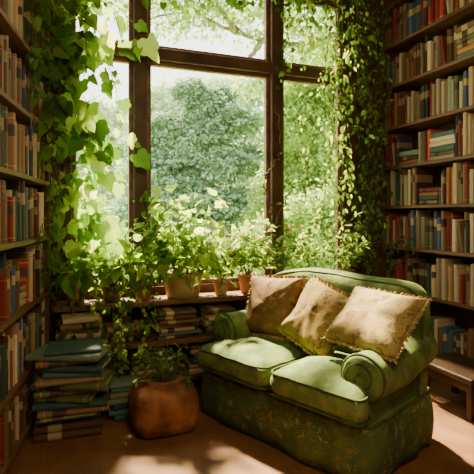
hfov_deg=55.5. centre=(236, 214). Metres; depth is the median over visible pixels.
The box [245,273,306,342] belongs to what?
throw pillow
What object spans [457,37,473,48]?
book
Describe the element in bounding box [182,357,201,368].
book
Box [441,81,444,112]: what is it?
book
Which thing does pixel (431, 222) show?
book
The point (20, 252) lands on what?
book
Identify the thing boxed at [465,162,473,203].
book
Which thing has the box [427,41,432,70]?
book
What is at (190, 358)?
book
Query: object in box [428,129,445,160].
book
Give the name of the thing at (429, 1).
book
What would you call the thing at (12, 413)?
book
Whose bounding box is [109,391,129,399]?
book
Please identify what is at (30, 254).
book
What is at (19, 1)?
book
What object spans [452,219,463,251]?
book
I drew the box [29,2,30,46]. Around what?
book
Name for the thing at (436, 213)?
book
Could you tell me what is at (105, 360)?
book
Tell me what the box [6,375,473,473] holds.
floor
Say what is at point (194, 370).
book
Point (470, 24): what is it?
book
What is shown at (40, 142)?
book
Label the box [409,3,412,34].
book
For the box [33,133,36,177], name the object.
book
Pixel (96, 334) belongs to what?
book
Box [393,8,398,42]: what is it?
book
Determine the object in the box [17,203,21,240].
book
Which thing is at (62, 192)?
climbing vine
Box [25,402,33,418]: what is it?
book
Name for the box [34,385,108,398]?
book
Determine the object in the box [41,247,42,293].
book
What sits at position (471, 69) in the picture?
book
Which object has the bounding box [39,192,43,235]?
book
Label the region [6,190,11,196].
book
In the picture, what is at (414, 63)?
books
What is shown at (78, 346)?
book
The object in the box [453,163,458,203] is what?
book
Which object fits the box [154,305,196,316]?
book
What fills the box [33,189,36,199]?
book
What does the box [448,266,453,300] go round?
book
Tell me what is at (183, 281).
potted plant
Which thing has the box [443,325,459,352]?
book
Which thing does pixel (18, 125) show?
book
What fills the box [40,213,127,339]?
potted plant
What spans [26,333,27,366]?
book
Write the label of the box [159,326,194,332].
book
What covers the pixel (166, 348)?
book
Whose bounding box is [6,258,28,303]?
book
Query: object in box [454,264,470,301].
book
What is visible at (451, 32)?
book
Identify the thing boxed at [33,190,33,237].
book
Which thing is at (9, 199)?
book
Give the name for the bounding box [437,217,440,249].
book
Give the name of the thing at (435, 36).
book
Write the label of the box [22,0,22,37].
book
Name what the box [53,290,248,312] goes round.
windowsill
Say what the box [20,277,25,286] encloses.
book
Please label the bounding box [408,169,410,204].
book
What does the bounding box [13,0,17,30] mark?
book
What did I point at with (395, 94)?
book
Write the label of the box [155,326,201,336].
book
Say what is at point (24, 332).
book
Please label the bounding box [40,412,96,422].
book
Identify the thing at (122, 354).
trailing plant
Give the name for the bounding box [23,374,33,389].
book
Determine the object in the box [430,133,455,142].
book
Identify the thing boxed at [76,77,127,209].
tree
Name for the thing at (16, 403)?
book
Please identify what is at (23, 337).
book
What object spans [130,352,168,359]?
book
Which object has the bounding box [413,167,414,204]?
book
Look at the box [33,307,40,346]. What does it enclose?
book
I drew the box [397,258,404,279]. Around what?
book
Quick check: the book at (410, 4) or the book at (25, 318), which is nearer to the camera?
the book at (25, 318)
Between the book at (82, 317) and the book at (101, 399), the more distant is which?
the book at (82, 317)
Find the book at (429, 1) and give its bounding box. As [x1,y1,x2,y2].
[428,0,431,24]
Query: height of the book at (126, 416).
0.032 m
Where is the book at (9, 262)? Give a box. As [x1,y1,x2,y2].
[6,260,11,315]
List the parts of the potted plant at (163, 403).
stem, pot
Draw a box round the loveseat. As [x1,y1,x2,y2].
[197,268,437,473]
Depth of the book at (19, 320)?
2.62 m
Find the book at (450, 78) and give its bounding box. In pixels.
[448,76,453,110]
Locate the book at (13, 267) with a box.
[12,266,14,313]
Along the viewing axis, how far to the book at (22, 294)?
2.71 m
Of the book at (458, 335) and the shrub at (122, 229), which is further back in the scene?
the shrub at (122, 229)
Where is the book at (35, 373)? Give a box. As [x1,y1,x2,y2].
[31,368,37,401]
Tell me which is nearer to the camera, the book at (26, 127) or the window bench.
the book at (26, 127)
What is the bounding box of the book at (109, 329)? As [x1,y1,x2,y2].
[105,320,142,333]
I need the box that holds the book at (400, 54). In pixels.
[399,53,401,82]
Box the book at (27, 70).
[26,69,28,111]
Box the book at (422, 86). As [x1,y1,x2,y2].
[421,86,422,118]
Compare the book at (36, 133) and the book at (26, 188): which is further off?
the book at (36, 133)
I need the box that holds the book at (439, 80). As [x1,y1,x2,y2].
[436,78,445,114]
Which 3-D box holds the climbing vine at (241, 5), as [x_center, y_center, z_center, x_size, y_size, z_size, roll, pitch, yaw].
[0.116,-1.550,3.829,1.812,0.988,0.274,0,0,-20]
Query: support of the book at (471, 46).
on the book at (471, 50)
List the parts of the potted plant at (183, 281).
pot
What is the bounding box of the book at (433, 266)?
[432,265,435,296]
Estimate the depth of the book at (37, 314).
3.03 m
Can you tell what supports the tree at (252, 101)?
on the ground
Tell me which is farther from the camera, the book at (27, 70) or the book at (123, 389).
the book at (123, 389)
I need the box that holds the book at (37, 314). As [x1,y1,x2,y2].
[36,313,38,348]
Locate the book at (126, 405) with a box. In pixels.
[109,403,128,410]
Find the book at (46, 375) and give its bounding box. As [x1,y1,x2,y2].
[43,365,107,378]
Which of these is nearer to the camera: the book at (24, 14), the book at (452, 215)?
the book at (24, 14)
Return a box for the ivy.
[349,0,417,275]
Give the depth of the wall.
4.45 m
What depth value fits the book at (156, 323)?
3.41 m
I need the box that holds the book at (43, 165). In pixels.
[42,162,44,180]
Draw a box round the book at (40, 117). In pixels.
[34,82,42,121]
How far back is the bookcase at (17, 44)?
2.67 m
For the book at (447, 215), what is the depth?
3.75 m
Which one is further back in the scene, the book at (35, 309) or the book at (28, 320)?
the book at (35, 309)
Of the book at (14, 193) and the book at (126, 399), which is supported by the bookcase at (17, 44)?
the book at (14, 193)
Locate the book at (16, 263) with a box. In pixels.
[12,260,19,311]
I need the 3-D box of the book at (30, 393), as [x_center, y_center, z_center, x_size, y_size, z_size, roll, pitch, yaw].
[-1.403,1.153,2.828,0.185,0.048,0.219,0,0,-11]
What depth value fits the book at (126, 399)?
2.95 m
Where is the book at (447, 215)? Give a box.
[446,214,449,250]
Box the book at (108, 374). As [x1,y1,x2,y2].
[31,369,114,390]
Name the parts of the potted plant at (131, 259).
pot, stem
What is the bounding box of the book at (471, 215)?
[470,214,473,252]
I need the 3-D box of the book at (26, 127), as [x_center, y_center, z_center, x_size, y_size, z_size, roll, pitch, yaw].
[-1.381,-0.396,2.790,0.156,0.311,0.017,0,0,-11]
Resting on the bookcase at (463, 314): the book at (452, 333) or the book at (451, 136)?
the book at (452, 333)
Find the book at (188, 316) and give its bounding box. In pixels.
[157,314,195,320]
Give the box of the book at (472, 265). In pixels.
[471,264,473,306]
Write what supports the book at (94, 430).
on the floor
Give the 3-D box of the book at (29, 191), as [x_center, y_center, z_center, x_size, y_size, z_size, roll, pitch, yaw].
[-1.377,-0.004,2.817,0.163,0.306,0.032,0,0,-11]
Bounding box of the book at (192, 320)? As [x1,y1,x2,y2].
[158,316,199,324]
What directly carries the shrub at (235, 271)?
on the ground
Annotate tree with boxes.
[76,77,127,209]
[100,0,334,104]
[101,74,263,242]
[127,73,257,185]
[221,77,263,248]
[238,28,334,238]
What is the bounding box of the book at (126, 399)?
[109,397,128,405]
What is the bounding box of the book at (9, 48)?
[9,48,10,96]
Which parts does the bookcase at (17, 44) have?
shelf, shelf, shelf, shelf, shelf, shelf, shelf, shelf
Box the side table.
[427,352,473,421]
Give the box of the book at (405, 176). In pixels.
[404,175,407,204]
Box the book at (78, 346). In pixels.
[44,338,101,355]
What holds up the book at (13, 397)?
on the bookcase at (17, 44)
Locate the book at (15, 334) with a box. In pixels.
[15,334,16,383]
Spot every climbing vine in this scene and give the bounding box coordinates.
[23,0,106,174]
[32,158,68,335]
[45,0,158,294]
[141,0,333,96]
[260,100,294,274]
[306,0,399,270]
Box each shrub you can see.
[76,177,127,283]
[151,222,243,280]
[247,174,334,274]
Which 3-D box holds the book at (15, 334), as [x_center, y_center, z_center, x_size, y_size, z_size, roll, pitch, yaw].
[-1.330,0.815,2.532,0.171,0.269,0.034,0,0,-11]
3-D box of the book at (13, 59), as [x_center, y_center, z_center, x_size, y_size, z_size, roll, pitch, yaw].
[-1.338,-0.752,2.511,0.191,0.261,0.038,0,0,-11]
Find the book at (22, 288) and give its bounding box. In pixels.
[20,285,25,292]
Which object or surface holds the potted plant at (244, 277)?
on the windowsill at (232, 295)
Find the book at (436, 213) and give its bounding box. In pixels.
[434,211,440,249]
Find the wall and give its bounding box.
[50,0,379,366]
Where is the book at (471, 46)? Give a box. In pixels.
[457,43,473,54]
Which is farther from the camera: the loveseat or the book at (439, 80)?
the book at (439, 80)
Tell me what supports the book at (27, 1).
on the bookcase at (17, 44)
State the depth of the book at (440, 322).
3.88 m
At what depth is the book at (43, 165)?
3.19 m
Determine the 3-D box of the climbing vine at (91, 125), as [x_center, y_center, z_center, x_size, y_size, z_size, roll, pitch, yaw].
[-1.032,-0.631,3.353,0.923,2.457,0.379,0,0,-20]
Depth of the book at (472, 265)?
3.49 m
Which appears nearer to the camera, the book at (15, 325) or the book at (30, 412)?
the book at (15, 325)
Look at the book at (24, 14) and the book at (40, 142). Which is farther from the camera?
the book at (40, 142)
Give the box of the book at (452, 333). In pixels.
[449,328,466,352]
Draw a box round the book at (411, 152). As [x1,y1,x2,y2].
[399,149,417,156]
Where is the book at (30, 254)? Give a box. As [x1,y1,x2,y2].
[28,252,32,301]
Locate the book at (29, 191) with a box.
[28,190,30,238]
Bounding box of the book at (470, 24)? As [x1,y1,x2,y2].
[456,20,473,33]
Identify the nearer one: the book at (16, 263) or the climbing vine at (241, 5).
the book at (16, 263)
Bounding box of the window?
[62,0,348,299]
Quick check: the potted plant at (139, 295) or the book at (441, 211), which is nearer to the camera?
the potted plant at (139, 295)
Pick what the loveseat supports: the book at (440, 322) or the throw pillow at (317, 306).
the throw pillow at (317, 306)
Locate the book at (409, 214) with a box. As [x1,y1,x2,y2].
[408,213,410,246]
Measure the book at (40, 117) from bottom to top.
0.301 m
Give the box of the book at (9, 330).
[3,325,12,388]
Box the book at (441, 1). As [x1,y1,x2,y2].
[440,0,443,17]
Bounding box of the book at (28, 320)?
[28,320,29,362]
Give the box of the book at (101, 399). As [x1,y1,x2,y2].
[32,386,109,411]
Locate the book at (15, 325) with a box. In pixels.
[11,322,18,380]
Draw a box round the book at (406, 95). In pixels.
[405,94,410,122]
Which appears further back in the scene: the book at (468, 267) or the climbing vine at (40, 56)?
the book at (468, 267)
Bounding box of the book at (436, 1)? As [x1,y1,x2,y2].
[435,0,438,20]
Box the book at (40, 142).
[40,142,41,179]
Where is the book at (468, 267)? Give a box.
[466,265,470,304]
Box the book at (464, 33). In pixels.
[456,26,473,39]
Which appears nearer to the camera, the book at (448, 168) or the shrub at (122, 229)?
the book at (448, 168)
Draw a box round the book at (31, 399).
[25,395,33,412]
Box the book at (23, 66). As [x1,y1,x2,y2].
[22,65,25,109]
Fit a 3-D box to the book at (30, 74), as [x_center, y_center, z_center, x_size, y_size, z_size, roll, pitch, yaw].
[-1.368,-0.760,2.805,0.154,0.278,0.033,0,0,-11]
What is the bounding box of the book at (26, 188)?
[25,187,27,238]
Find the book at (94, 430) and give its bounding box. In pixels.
[34,426,101,442]
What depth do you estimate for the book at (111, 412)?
2.95 m
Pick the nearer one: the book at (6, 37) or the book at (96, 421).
the book at (6, 37)
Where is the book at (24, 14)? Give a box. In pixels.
[23,0,25,41]
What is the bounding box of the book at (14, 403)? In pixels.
[14,403,14,442]
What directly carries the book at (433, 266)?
on the bookcase at (463, 314)
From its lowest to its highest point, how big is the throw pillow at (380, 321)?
0.311 m
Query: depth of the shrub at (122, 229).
7.58 m
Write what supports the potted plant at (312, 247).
on the windowsill at (232, 295)
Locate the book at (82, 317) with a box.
[61,312,100,324]
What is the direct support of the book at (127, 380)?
on the book at (123, 389)
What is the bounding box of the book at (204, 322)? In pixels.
[198,317,213,326]
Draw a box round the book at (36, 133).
[36,133,38,178]
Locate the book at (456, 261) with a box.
[442,258,462,299]
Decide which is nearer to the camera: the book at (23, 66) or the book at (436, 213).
the book at (23, 66)
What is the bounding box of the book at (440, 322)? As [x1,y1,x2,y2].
[434,317,454,353]
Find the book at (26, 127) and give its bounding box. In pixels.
[25,126,27,174]
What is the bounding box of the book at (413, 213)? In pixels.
[411,211,415,247]
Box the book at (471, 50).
[457,49,473,58]
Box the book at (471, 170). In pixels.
[470,169,473,202]
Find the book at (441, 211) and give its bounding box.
[441,211,441,249]
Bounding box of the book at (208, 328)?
[201,325,212,331]
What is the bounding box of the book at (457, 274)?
[457,274,464,302]
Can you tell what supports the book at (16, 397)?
on the bookcase at (17, 44)
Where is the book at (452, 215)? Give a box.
[450,213,463,250]
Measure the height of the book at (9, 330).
0.346 m
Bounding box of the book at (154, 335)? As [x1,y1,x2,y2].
[150,332,197,340]
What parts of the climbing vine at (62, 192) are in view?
stem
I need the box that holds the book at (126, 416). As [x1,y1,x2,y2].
[112,414,128,420]
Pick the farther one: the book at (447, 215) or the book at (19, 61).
the book at (447, 215)
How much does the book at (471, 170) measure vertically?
0.268 m
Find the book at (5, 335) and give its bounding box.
[5,335,9,389]
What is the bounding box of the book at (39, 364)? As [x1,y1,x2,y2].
[35,361,96,368]
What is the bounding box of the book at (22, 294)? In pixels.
[20,291,25,299]
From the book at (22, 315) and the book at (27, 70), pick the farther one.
the book at (27, 70)
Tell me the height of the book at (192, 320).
0.024 m
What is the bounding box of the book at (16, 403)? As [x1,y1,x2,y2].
[14,402,18,439]
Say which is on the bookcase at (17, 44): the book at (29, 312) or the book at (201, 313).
the book at (29, 312)
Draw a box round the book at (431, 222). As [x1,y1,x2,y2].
[429,220,433,248]
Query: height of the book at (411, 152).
0.046 m
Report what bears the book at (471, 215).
on the bookcase at (463, 314)
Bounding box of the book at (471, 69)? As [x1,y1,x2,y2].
[469,66,473,105]
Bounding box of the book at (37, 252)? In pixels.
[35,250,39,296]
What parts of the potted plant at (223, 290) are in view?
pot, stem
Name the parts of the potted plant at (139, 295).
pot, stem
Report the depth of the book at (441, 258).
3.82 m
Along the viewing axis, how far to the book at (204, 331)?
3.50 m
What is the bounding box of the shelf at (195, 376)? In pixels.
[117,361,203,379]
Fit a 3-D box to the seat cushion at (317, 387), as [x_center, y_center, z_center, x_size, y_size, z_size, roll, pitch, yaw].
[0.601,0.941,2.578,0.630,0.245,0.609,0,0,-44]
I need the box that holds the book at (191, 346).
[184,341,215,349]
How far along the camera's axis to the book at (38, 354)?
2.70 m
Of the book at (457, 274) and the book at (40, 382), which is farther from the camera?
the book at (457, 274)
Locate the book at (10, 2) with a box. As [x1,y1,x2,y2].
[8,0,12,23]
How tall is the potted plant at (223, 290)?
0.415 m
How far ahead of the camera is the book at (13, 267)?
2.50 m
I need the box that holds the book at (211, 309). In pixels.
[199,303,234,314]
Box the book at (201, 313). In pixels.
[200,311,217,317]
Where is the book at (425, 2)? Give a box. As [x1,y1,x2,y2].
[423,0,427,26]
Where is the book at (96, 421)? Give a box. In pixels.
[33,411,101,434]
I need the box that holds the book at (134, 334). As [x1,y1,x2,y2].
[108,330,141,339]
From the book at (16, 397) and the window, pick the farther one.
the window
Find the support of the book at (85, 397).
on the book at (101, 399)
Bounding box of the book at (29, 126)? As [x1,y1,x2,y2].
[24,125,32,176]
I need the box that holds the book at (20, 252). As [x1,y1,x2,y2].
[0,247,27,258]
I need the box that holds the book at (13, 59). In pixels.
[11,57,15,100]
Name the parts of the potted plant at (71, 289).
pot, stem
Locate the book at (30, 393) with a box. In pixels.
[25,390,33,404]
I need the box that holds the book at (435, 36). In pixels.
[434,36,435,67]
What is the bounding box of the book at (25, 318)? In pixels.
[23,316,27,332]
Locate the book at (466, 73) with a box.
[464,71,468,106]
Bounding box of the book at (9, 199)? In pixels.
[7,197,12,241]
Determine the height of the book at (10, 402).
0.300 m
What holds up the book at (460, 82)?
on the bookcase at (463, 314)
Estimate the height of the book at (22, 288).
0.037 m
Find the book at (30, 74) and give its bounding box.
[29,74,30,113]
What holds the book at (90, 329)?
on the book at (96, 334)
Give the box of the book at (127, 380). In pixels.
[109,374,137,388]
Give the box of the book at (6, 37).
[1,35,8,47]
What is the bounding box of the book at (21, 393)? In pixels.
[19,392,22,433]
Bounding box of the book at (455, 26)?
[454,25,461,59]
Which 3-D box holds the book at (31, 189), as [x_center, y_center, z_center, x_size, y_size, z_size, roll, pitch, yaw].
[-1.371,-0.012,2.855,0.145,0.321,0.037,0,0,-11]
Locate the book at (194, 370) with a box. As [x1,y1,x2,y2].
[182,363,204,374]
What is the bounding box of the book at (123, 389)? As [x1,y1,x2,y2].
[109,387,130,393]
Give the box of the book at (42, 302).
[38,298,44,345]
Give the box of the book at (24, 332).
[23,331,25,369]
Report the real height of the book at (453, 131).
0.037 m
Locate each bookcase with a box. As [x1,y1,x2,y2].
[0,0,49,473]
[380,0,473,330]
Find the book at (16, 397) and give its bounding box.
[14,390,18,401]
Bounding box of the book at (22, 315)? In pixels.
[22,315,22,372]
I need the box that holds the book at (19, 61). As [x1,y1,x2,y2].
[17,58,21,105]
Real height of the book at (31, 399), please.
0.046 m
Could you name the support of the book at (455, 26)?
on the bookcase at (463, 314)
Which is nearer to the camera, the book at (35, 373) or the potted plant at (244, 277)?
the book at (35, 373)
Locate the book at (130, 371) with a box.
[128,365,172,375]
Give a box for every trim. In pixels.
[50,0,356,300]
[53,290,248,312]
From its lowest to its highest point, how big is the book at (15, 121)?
0.290 m
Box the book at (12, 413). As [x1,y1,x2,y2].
[12,413,12,452]
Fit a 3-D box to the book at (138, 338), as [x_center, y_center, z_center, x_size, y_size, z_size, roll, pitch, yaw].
[-0.846,0.915,3.361,0.224,0.027,0.159,0,0,-19]
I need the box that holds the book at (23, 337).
[23,337,23,370]
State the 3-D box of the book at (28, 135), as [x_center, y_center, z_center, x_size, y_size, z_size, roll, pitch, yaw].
[-1.397,-0.373,2.836,0.158,0.264,0.030,0,0,-11]
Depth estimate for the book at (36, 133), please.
3.04 m
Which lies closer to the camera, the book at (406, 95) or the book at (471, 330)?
the book at (471, 330)
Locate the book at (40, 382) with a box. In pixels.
[35,372,103,387]
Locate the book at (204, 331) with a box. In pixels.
[200,326,213,334]
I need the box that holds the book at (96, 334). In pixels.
[56,327,101,339]
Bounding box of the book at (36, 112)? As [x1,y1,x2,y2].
[32,108,38,117]
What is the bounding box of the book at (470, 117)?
[468,114,473,154]
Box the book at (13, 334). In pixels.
[13,334,14,385]
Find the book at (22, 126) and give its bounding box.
[21,125,24,173]
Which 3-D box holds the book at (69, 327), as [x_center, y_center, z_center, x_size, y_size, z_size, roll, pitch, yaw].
[-1.135,0.780,3.233,0.283,0.047,0.197,0,0,-30]
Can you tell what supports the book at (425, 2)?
on the bookcase at (463, 314)
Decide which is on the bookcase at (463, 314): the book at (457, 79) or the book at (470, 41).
the book at (457, 79)
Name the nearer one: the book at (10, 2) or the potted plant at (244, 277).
the book at (10, 2)
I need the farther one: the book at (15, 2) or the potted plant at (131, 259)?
the potted plant at (131, 259)
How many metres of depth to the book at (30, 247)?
2.95 m
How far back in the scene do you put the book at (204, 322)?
3.49 m
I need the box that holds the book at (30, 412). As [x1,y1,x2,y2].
[25,409,31,423]
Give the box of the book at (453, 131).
[431,129,455,137]
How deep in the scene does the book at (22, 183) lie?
2.68 m
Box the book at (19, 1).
[18,0,21,35]
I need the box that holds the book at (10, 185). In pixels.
[6,181,19,196]
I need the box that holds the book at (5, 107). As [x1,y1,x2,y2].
[4,106,7,167]
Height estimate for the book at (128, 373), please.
0.037 m
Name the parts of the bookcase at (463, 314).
shelf, shelf, shelf, shelf, shelf, shelf, shelf, shelf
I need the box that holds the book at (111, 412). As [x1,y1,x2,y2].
[108,407,128,416]
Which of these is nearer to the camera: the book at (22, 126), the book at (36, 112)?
the book at (22, 126)
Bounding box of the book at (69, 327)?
[56,319,101,331]
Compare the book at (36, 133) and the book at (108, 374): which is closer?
the book at (108, 374)
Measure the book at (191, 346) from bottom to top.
0.033 m
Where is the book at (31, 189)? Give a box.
[28,188,32,238]
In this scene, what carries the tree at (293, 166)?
on the ground
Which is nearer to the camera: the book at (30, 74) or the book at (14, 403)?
the book at (14, 403)
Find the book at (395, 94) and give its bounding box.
[394,93,398,125]
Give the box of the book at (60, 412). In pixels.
[37,399,108,418]
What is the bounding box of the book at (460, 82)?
[459,81,462,107]
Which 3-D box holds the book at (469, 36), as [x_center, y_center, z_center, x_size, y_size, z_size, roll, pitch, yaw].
[1.916,-1.405,3.559,0.190,0.037,0.284,0,0,-20]
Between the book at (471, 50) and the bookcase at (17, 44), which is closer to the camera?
the bookcase at (17, 44)
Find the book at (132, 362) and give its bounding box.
[128,354,169,366]
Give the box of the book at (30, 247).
[16,245,34,253]
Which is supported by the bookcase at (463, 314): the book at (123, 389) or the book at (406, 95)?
the book at (406, 95)
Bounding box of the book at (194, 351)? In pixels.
[186,346,198,354]
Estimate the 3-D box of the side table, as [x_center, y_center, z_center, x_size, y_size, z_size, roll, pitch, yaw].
[1.599,1.205,3.190,0.400,0.290,0.520,0,0,-20]
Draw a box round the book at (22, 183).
[20,181,24,239]
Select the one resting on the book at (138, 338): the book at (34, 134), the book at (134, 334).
the book at (134, 334)
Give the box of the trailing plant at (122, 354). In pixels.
[90,276,162,376]
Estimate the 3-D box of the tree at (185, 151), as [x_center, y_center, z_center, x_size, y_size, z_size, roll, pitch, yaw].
[-1.443,-1.498,14.446,6.426,6.421,3.082,0,0,0]
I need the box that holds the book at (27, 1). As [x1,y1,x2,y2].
[26,0,28,45]
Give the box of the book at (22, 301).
[20,298,25,306]
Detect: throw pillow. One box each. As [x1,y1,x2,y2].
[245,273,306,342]
[280,275,349,355]
[321,285,432,364]
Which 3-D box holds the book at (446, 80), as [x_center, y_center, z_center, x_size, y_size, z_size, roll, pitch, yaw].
[1.819,-0.992,3.787,0.146,0.282,0.036,0,0,-20]
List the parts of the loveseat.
arm, backrest, arm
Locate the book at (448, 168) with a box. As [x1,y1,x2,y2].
[447,167,450,203]
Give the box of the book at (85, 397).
[34,392,98,402]
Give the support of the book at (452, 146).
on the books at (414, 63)
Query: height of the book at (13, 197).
0.251 m
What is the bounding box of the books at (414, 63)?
[0,0,473,467]
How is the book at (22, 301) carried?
on the bookcase at (17, 44)
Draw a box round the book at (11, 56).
[11,56,16,101]
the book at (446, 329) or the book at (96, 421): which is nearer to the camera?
the book at (96, 421)
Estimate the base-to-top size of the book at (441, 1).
0.324 m
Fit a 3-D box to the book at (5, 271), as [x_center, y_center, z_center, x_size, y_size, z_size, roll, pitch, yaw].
[-1.290,0.417,2.373,0.169,0.264,0.039,0,0,-11]
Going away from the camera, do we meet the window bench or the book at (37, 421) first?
the book at (37, 421)
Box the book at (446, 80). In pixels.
[445,79,447,111]
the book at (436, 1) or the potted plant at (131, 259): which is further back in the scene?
the book at (436, 1)
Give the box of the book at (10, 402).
[9,400,11,455]
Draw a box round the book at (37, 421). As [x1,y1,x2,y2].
[35,411,100,424]
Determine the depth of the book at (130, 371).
3.33 m
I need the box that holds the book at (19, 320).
[15,318,21,377]
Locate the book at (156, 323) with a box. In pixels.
[154,320,197,328]
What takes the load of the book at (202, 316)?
on the book at (204, 322)
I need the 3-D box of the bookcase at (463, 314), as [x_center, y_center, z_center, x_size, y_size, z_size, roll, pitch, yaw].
[2.099,-0.440,3.160,0.320,3.580,3.000,0,0,-20]
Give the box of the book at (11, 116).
[8,112,14,170]
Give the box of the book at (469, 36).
[456,33,473,44]
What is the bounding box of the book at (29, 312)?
[29,312,35,349]
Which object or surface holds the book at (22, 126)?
on the bookcase at (17, 44)
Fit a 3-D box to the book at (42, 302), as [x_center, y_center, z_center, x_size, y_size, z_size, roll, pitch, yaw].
[-1.470,0.774,3.208,0.188,0.350,0.028,0,0,-11]
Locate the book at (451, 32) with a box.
[449,29,453,61]
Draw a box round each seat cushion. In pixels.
[197,335,307,386]
[270,351,368,424]
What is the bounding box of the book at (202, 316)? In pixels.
[201,315,214,320]
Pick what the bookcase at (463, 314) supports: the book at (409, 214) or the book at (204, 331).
the book at (409, 214)
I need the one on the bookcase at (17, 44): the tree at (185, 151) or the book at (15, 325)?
the book at (15, 325)
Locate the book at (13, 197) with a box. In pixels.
[13,197,14,241]
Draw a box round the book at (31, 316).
[23,312,34,351]
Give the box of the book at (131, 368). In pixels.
[128,360,174,371]
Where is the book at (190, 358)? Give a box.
[184,351,198,363]
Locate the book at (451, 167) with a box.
[451,167,452,203]
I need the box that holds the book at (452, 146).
[430,143,455,152]
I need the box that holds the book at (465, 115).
[463,112,473,154]
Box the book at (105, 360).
[37,353,112,371]
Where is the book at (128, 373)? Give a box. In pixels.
[127,370,145,377]
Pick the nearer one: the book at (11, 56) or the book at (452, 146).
the book at (11, 56)
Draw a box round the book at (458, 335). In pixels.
[456,332,465,353]
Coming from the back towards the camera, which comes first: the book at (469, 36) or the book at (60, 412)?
the book at (469, 36)
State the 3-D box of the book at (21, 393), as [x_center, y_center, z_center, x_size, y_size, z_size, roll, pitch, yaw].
[-1.345,1.172,2.651,0.156,0.235,0.020,0,0,-11]
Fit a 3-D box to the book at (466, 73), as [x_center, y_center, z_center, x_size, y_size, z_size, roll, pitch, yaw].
[1.881,-0.994,3.586,0.178,0.285,0.031,0,0,-20]
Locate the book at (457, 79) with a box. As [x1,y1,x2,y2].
[454,75,462,109]
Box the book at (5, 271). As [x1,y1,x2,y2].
[0,268,9,318]
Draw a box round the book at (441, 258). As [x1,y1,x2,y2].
[441,258,453,298]
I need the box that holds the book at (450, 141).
[429,138,455,147]
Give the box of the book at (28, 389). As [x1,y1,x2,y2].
[25,380,33,397]
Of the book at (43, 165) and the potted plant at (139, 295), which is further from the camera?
the potted plant at (139, 295)
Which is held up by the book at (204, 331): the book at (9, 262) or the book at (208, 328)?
the book at (208, 328)
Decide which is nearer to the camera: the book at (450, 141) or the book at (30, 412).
the book at (30, 412)
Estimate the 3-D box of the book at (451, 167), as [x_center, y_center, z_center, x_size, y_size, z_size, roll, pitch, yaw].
[1.864,-0.242,3.732,0.198,0.302,0.038,0,0,-20]
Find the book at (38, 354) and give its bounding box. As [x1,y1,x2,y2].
[25,344,109,361]
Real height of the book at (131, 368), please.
0.035 m
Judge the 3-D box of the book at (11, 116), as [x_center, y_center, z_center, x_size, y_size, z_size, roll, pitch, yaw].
[-1.303,-0.402,2.474,0.158,0.322,0.030,0,0,-11]
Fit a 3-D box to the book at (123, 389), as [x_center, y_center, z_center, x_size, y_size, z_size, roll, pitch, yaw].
[-0.765,1.156,3.047,0.192,0.034,0.156,0,0,-24]
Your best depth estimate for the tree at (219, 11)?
8.86 m
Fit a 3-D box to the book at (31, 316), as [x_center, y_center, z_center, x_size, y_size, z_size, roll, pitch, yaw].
[-1.403,0.793,2.916,0.181,0.312,0.018,0,0,-11]
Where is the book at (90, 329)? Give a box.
[56,327,98,333]
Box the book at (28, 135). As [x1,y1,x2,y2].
[28,135,28,174]
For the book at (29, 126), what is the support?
on the bookcase at (17, 44)
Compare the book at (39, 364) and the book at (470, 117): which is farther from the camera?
the book at (470, 117)
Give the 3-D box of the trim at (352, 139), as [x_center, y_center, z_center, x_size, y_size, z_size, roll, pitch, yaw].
[-0.139,-0.771,3.924,2.790,2.858,0.030,0,0,-20]
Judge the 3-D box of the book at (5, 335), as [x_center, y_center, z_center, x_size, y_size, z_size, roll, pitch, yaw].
[-1.315,0.802,2.427,0.165,0.295,0.015,0,0,-11]
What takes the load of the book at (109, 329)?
on the book at (134, 334)
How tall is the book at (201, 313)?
0.025 m
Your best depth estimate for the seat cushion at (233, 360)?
2.84 m
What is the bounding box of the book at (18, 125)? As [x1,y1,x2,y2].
[17,124,20,172]
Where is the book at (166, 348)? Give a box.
[129,346,170,356]
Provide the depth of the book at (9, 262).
2.45 m
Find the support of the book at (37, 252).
on the bookcase at (17, 44)
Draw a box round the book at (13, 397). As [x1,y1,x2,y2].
[12,397,13,447]
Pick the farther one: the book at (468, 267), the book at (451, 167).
the book at (451, 167)
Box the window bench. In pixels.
[101,324,216,379]
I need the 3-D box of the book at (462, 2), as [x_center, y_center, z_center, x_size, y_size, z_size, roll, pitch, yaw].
[1.874,-1.809,3.640,0.164,0.316,0.042,0,0,-20]
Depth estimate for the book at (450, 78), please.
3.72 m
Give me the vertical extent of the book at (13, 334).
0.279 m
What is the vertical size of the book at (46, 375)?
0.037 m
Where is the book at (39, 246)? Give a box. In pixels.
[28,244,40,294]
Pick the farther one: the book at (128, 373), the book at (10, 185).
the book at (128, 373)
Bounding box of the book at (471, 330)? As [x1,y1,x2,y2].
[470,329,473,357]
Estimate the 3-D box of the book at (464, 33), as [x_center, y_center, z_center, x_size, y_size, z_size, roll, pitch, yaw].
[1.910,-1.448,3.556,0.177,0.048,0.274,0,0,-20]
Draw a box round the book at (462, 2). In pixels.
[460,0,464,7]
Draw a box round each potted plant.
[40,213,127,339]
[68,234,170,368]
[117,223,174,300]
[123,185,245,298]
[128,339,198,438]
[210,219,276,292]
[210,245,248,294]
[250,222,310,274]
[281,200,361,267]
[302,221,382,272]
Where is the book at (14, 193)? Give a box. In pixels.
[12,191,16,240]
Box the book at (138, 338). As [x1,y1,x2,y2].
[108,337,139,342]
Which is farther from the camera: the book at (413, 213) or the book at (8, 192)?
the book at (413, 213)
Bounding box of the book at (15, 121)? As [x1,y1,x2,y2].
[15,121,16,170]

